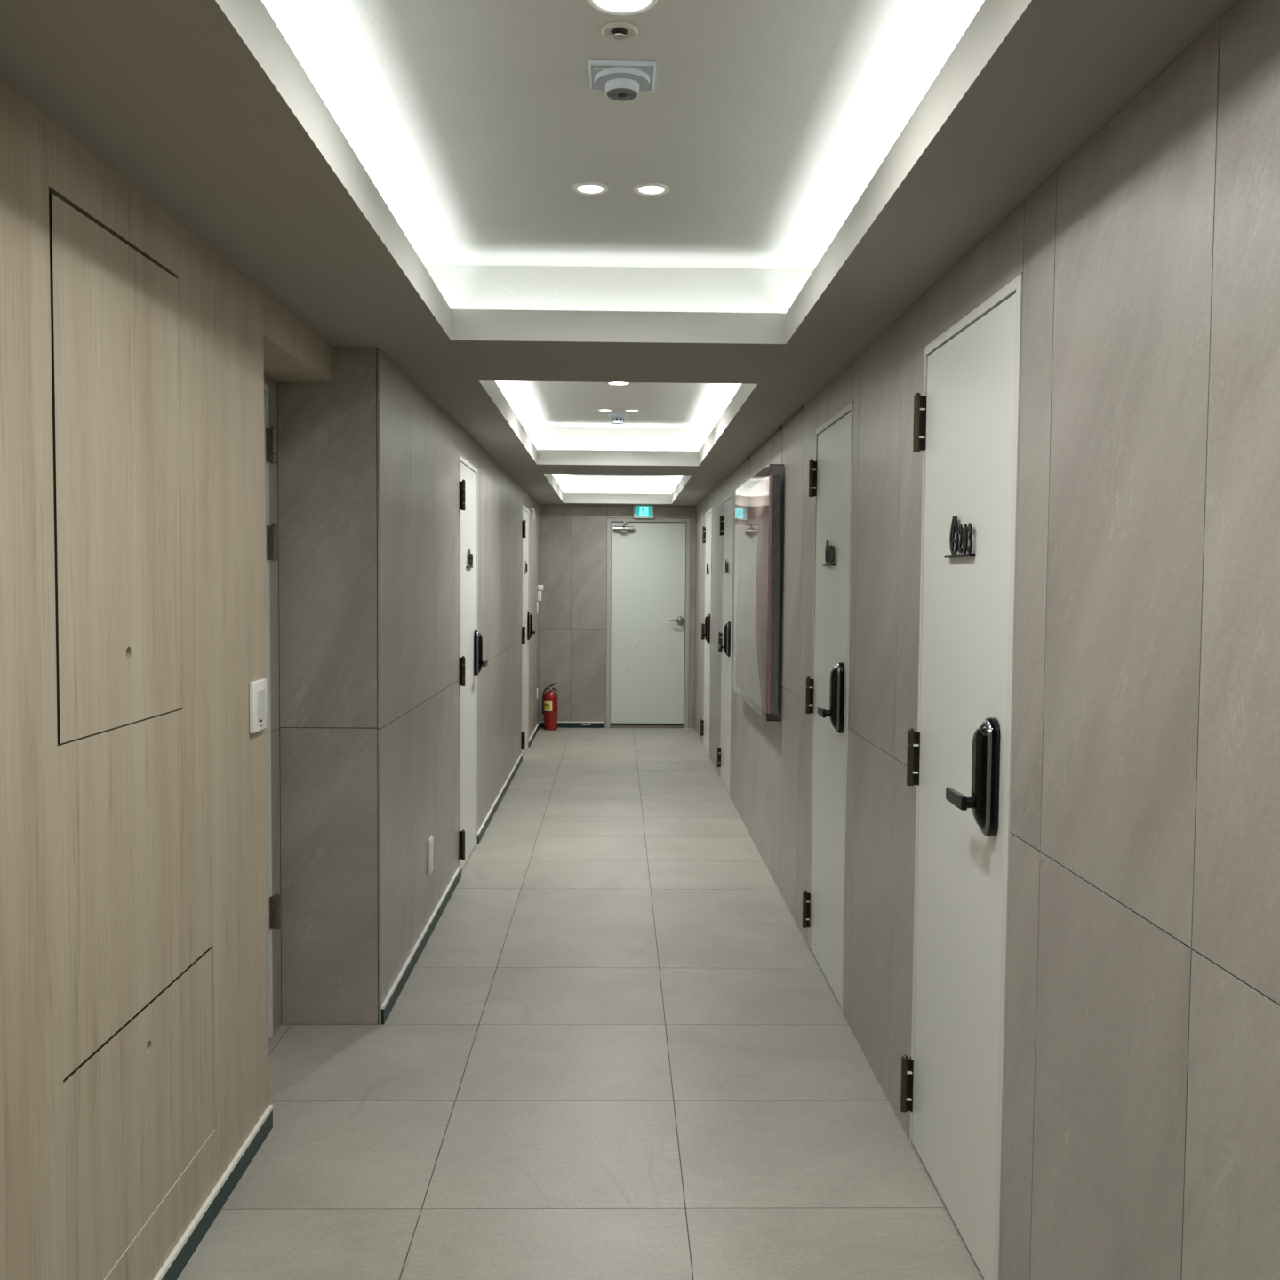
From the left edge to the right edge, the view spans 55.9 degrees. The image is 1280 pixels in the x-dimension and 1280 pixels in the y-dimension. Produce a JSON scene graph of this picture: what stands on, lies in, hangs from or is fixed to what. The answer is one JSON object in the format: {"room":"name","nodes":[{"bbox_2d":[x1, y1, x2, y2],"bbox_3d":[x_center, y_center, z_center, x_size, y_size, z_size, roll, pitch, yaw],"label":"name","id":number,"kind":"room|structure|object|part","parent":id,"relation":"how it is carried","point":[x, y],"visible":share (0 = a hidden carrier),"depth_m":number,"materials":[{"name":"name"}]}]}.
{"room":"apartment corridor","nodes":[
{"label":"apartment corridor","id":0,"kind":"room"},
{"bbox_2d":[0,76,331,1279],"bbox_3d":[-1.079,0.305,1.201,0.228,2.254,5.610,0,3,-1],"label":"wall","id":1,"kind":"structure","parent":0,"point":[130,852],"depth_m":2.31,"materials":[{"name":"brown wood"}]},
{"bbox_2d":[48,192,182,743],"bbox_3d":[-0.993,-0.296,2.308,0.020,0.916,0.576,0,3,-1],"label":"access panel","id":2,"kind":"object","parent":1,"relation":"attached to","point":[115,311],"visible":0.99,"depth_m":2.25,"materials":[{"name":"brown wood"}]},
{"bbox_2d":[63,947,214,1279],"bbox_3d":[-1.004,0.955,2.454,0.020,0.434,0.762,0,3,-1],"label":"access panel","id":3,"kind":"object","parent":1,"relation":"attached to","point":[138,1110],"visible":0.98,"depth_m":2.38,"materials":[{"name":"brown wood"}]},
{"bbox_2d":[153,1104,272,1279],"bbox_3d":[-0.961,1.420,0.877,0.010,0.062,4.847,0,3,-1],"label":"baseboard","id":4,"kind":"structure","parent":1,"relation":"attached to","point":[177,1260],"depth_m":2.82,"materials":[{"name":"teal"}]},
{"bbox_2d":[248,678,267,733],"bbox_3d":[-0.994,0.171,3.148,0.014,0.132,0.118,0,3,-1],"label":"wall switch","id":5,"kind":"object","parent":1,"relation":"attached to","point":[257,689],"visible":1,"depth_m":3.12,"materials":[{"name":"white plastic"}]},
{"bbox_2d":[264,375,281,1034],"bbox_3d":[-1.233,0.244,3.575,0.090,2.140,0.859,0,3,-1],"label":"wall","id":6,"kind":"structure","parent":0,"point":[272,384],"depth_m":3.96,"materials":[{"name":"stone"}]},
{"bbox_2d":[264,383,279,1038],"bbox_3d":[-1.215,0.261,3.526,0.113,2.110,0.756,0,3,-1],"label":"door","id":7,"kind":"structure","parent":6,"relation":"in","point":[269,434],"depth_m":3.88,"materials":[{"name":"grey paint"}]},
{"bbox_3d":[-1.228,0.262,3.522,0.088,2.110,0.747,0,3,-1],"label":"frame","id":8,"kind":"part","parent":7,"relation":"part of","materials":[{"name":"grey paint"}]},
{"bbox_2d":[277,347,378,1023],"bbox_3d":[-1.035,0.165,4.050,0.324,2.254,0.090,0,3,-1],"label":"wall","id":9,"kind":"structure","parent":0,"point":[328,479],"depth_m":4.01,"materials":[{"name":"tile"}]},
{"bbox_2d":[376,348,539,1023],"bbox_3d":[-0.985,-0.035,8.106,0.090,2.254,8.205,0,3,-1],"label":"wall","id":10,"kind":"structure","parent":0,"point":[420,446],"depth_m":5.09,"materials":[{"name":"tile"}]},
{"bbox_2d":[381,864,461,1024],"bbox_3d":[-0.885,1.213,5.072,0.010,0.062,2.021,0,3,-1],"label":"baseboard","id":11,"kind":"structure","parent":10,"relation":"attached to","point":[397,987],"depth_m":4.74,"materials":[{"name":"teal"}]},
{"bbox_2d":[427,835,432,874],"bbox_3d":[-0.882,0.907,5.090,0.012,0.148,0.085,0,3,-1],"label":"wall outlet","id":12,"kind":"object","parent":10,"relation":"attached to","point":[430,840],"visible":1,"depth_m":5.05,"materials":[{"name":"white plastic"}]},
{"bbox_2d":[458,455,487,870],"bbox_3d":[-0.915,0.122,6.397,0.156,2.110,0.762,0,3,-1],"label":"door","id":13,"kind":"structure","parent":10,"relation":"in","point":[471,662],"depth_m":6.42,"materials":[{"name":"grey paint"}]},
{"bbox_3d":[-0.949,0.121,6.404,0.088,2.110,0.747,0,3,-1],"label":"frame","id":14,"kind":"part","parent":13,"relation":"part of","materials":[{"name":"grey paint"}]},
{"bbox_3d":[-0.858,0.129,6.617,0.033,0.029,0.128,0,3,-1],"label":"lever handle","id":15,"kind":"part","parent":13,"relation":"part of","materials":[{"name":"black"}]},
{"bbox_2d":[477,752,522,844],"bbox_3d":[-0.948,1.047,8.429,0.010,0.062,3.203,0,3,-1],"label":"baseboard","id":16,"kind":"structure","parent":10,"relation":"attached to","point":[496,804],"depth_m":7.96,"materials":[{"name":"teal"}]},
{"bbox_2d":[521,505,535,755],"bbox_3d":[-0.990,-0.073,10.345,0.156,2.110,0.762,0,3,-1],"label":"door","id":17,"kind":"structure","parent":10,"relation":"in","point":[527,632],"depth_m":10.38,"materials":[{"name":"grey paint"}]},
{"bbox_3d":[-1.024,-0.074,10.351,0.088,2.110,0.747,0,3,-1],"label":"frame","id":18,"kind":"part","parent":17,"relation":"part of","materials":[{"name":"grey paint"}]},
{"bbox_2d":[528,721,539,747],"bbox_3d":[-1.007,0.894,11.511,0.010,0.062,1.470,0,3,-1],"label":"baseboard","id":19,"kind":"structure","parent":10,"relation":"attached to","point":[532,738],"depth_m":11.43,"materials":[{"name":"teal"}]},
{"bbox_2d":[537,584,543,600],"bbox_3d":[-0.983,-0.465,11.925,0.054,0.156,0.072,0,3,-1],"label":"torch","id":20,"kind":"object","parent":10,"relation":"attached to","point":[540,587],"visible":1,"depth_m":11.89,"materials":[{"name":"white plastic"}]},
{"bbox_2d":[176,727,983,1279],"bbox_3d":[-0.277,1.296,4.943,2.056,0.080,14.880,0,3,-1],"label":"floor","id":21,"kind":"structure","parent":0,"point":[616,1049],"depth_m":3.53,"materials":[{"name":"tile"}]},
{"bbox_2d":[542,682,558,730],"bbox_3d":[-0.893,0.660,12.072,0.140,0.477,0.141,2,3,29],"label":"fire extinguisher","id":22,"kind":"object","parent":21,"relation":"on","point":[549,700],"visible":1,"depth_m":12.02,"materials":[{"name":"red metal"}]},
{"bbox_2d":[538,504,696,727],"bbox_3d":[-0.229,-0.234,12.263,1.580,2.254,0.090,0,3,-1],"label":"wall","id":23,"kind":"structure","parent":0,"point":[573,538],"depth_m":12.21,"materials":[{"name":"tile"}]},
{"bbox_2d":[539,721,604,727],"bbox_3d":[-0.693,0.860,12.258,0.666,0.062,0.010,0,3,-1],"label":"baseboard","id":24,"kind":"structure","parent":23,"relation":"attached to","point":[560,724],"depth_m":12.25,"materials":[{"name":"teal"}]},
{"bbox_2d":[633,504,653,518],"bbox_3d":[0.036,-1.289,12.140,0.200,0.128,0.054,0,3,-1],"label":"exit sign","id":25,"kind":"object","parent":23,"relation":"attached to","point":[640,511],"visible":1,"depth_m":12.11,"materials":[{"name":"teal plastic"}]},
{"bbox_3d":[0.040,-1.289,12.116,0.153,0.107,0.002,0,3,-1],"label":"lit panel","id":26,"kind":"part","parent":25,"relation":"part of","materials":[{"name":"teal plastic"}]},
{"bbox_2d":[606,518,690,727],"bbox_3d":[0.081,-0.164,12.217,0.838,2.124,0.222,0,3,-1],"label":"door","id":27,"kind":"structure","parent":23,"relation":"in","point":[648,607],"depth_m":12.24,"materials":[{"name":"grey paint"}]},
{"bbox_3d":[0.411,-0.198,12.216,0.082,0.082,0.068,0,3,-1],"label":"lever handle","id":28,"kind":"part","parent":27,"relation":"part of","materials":[{"name":"silver metal"}]},
{"bbox_2d":[0,0,1238,505],"bbox_3d":[-0.254,-1.166,5.278,2.113,0.296,13.967,0,3,-1],"label":"ceiling","id":29,"kind":"structure","parent":0,"point":[398,177],"depth_m":2.66,"materials":[{"name":"grey paint"}]},
{"bbox_2d":[572,182,607,195],"bbox_3d":[-0.129,-1.174,3.144,0.094,0.006,0.094,0,3,-1],"label":"recessed light","id":30,"kind":"object","parent":29,"relation":"in","point":[588,188],"visible":1,"depth_m":3.14,"materials":[{"name":"white plastic"}]},
{"bbox_2d":[597,408,613,411],"bbox_3d":[-0.209,-1.377,7.238,0.094,0.006,0.094,0,3,-1],"label":"recessed light","id":31,"kind":"object","parent":29,"relation":"in","point":[599,410],"visible":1,"depth_m":7.23,"materials":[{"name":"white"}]},
{"bbox_2d":[608,413,627,424],"bbox_3d":[-0.137,-1.359,7.431,0.120,0.060,0.120,0,3,-1],"label":"smoke detector","id":32,"kind":"object","parent":29,"relation":"attached to","point":[617,419],"visible":1,"depth_m":7.39,"materials":[{"name":"white plastic"}]},
{"bbox_2d":[552,473,683,494],"bbox_3d":[-0.188,-1.418,10.258,1.364,0.282,3.555,0,3,-1],"label":"ceiling recess","id":33,"kind":"object","parent":29,"relation":"on","point":[562,484],"depth_m":12.00,"materials":[{"name":"grey paint"}]},
{"bbox_2d":[495,380,741,451],"bbox_3d":[-0.112,-1.220,6.266,1.364,0.282,3.640,0,3,-1],"label":"ceiling recess","id":34,"kind":"object","parent":29,"relation":"on","point":[531,415],"depth_m":7.07,"materials":[{"name":"grey paint"}]},
{"bbox_2d":[607,382,630,385],"bbox_3d":[-0.110,-1.327,6.241,0.116,0.006,0.116,0,3,-1],"label":"recessed light","id":35,"kind":"object","parent":29,"relation":"in","point":[610,383],"visible":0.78,"depth_m":6.25,"materials":[{"name":"white plastic"}]},
{"bbox_2d":[600,21,638,40],"bbox_3d":[-0.038,-1.125,2.240,0.069,0.014,0.069,0,3,-1],"label":"sprinkler","id":36,"kind":"object","parent":29,"relation":"attached to","point":[611,30],"visible":1,"depth_m":2.23,"materials":[{"name":"beige metal"}]},
{"bbox_2d":[588,59,655,101],"bbox_3d":[-0.036,-1.119,2.432,0.132,0.046,0.126,0,3,-1],"label":"detector","id":37,"kind":"object","parent":29,"relation":"attached to","point":[620,80],"visible":1,"depth_m":2.40,"materials":[{"name":"white plastic"}]},
{"bbox_2d":[606,88,637,101],"bbox_3d":[-0.036,-1.099,2.432,0.063,0.002,0.063,2,3,24],"label":"grille","id":38,"kind":"object","parent":37,"relation":"attached to","point":[622,94],"depth_m":2.43,"materials":[{"name":"grey plastic"}]},
{"bbox_3d":[-0.036,-1.131,2.431,0.125,0.002,0.117,0,3,-1],"label":"plate","id":39,"kind":"part","parent":37,"relation":"part of","materials":[{"name":"grey plastic"}]},
{"bbox_2d":[586,0,657,15],"bbox_3d":[-0.031,-1.123,2.112,0.126,0.006,0.126,0,3,-1],"label":"recessed light","id":40,"kind":"object","parent":29,"relation":"in","point":[613,7],"visible":1,"depth_m":2.14,"materials":[{"name":"white plastic"}]},
{"bbox_2d":[261,0,984,312],"bbox_3d":[-0.034,-1.015,2.115,1.364,0.282,3.725,0,3,-1],"label":"ceiling recess","id":41,"kind":"object","parent":29,"relation":"on","point":[809,154],"depth_m":2.66,"materials":[{"name":"grey paint"}]},
{"bbox_2d":[624,408,639,412],"bbox_3d":[-0.048,-1.376,7.241,0.094,0.006,0.094,0,3,-1],"label":"recessed light","id":42,"kind":"object","parent":29,"relation":"in","point":[626,410],"visible":1,"depth_m":7.22,"materials":[{"name":"white plastic"}]},
{"bbox_2d":[633,183,669,196],"bbox_3d":[0.030,-1.173,3.147,0.094,0.006,0.094,0,3,-1],"label":"recessed light","id":43,"kind":"object","parent":29,"relation":"in","point":[649,189],"visible":1,"depth_m":3.14,"materials":[{"name":"white plastic"}]},
{"bbox_2d":[694,0,1279,1279],"bbox_3d":[0.737,0.116,5.336,0.090,2.254,13.817,0,3,-1],"label":"wall","id":44,"kind":"structure","parent":0,"point":[1141,1139],"depth_m":1.93,"materials":[{"name":"tile"}]},
{"bbox_2d":[700,508,711,754],"bbox_3d":[0.599,-0.073,10.595,0.156,2.110,0.762,0,3,-1],"label":"door","id":45,"kind":"structure","parent":44,"relation":"in","point":[707,531],"depth_m":10.59,"materials":[{"name":"grey paint"}]},
{"bbox_2d":[717,492,733,796],"bbox_3d":[0.634,0.018,8.752,0.156,2.110,0.762,0,3,-1],"label":"door","id":46,"kind":"structure","parent":44,"relation":"in","point":[726,522],"depth_m":8.74,"materials":[{"name":"grey paint"}]},
{"bbox_2d":[742,405,804,463],"bbox_3d":[0.674,-1.060,6.394,0.012,0.012,2.450,0,3,-1],"label":"rail","id":47,"kind":"object","parent":44,"relation":"attached to","point":[801,407],"visible":1,"depth_m":6.02,"materials":[{"name":"grey metal"}]},
{"bbox_2d":[733,424,783,720],"bbox_3d":[0.631,-0.360,6.618,0.076,1.424,1.650,0,3,-1],"label":"mirror","id":48,"kind":"object","parent":47,"relation":"hanging from","point":[757,500],"visible":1,"depth_m":6.21,"materials":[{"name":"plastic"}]},
{"bbox_2d":[802,401,853,1014],"bbox_3d":[0.714,0.228,4.523,0.156,2.110,0.762,0,3,-1],"label":"door","id":49,"kind":"structure","parent":44,"relation":"in","point":[830,476],"depth_m":4.49,"materials":[{"name":"grey paint"}]},
{"bbox_3d":[0.656,0.256,4.305,0.033,0.029,0.128,0,3,-1],"label":"lever handle","id":50,"kind":"part","parent":49,"relation":"part of","materials":[{"name":"black metal"}]},
{"bbox_2d":[900,273,1023,1279],"bbox_3d":[0.746,0.312,2.814,0.156,2.110,0.762,0,3,-1],"label":"door","id":51,"kind":"structure","parent":44,"relation":"in","point":[966,428],"depth_m":2.74,"materials":[{"name":"grey paint"}]},
{"bbox_2d":[906,1071,911,1101],"bbox_3d":[0.717,1.188,3.217,0.013,0.077,0.012,0,3,-1],"label":"hinge","id":52,"kind":"object","parent":51,"relation":"in","point":[908,1073],"depth_m":3.22,"materials":[{"name":"black metal"}]},
{"bbox_3d":[0.689,0.340,2.595,0.033,0.029,0.128,0,3,-1],"label":"lever handle","id":53,"kind":"part","parent":51,"relation":"part of","materials":[{"name":"black metal"}]}
]}

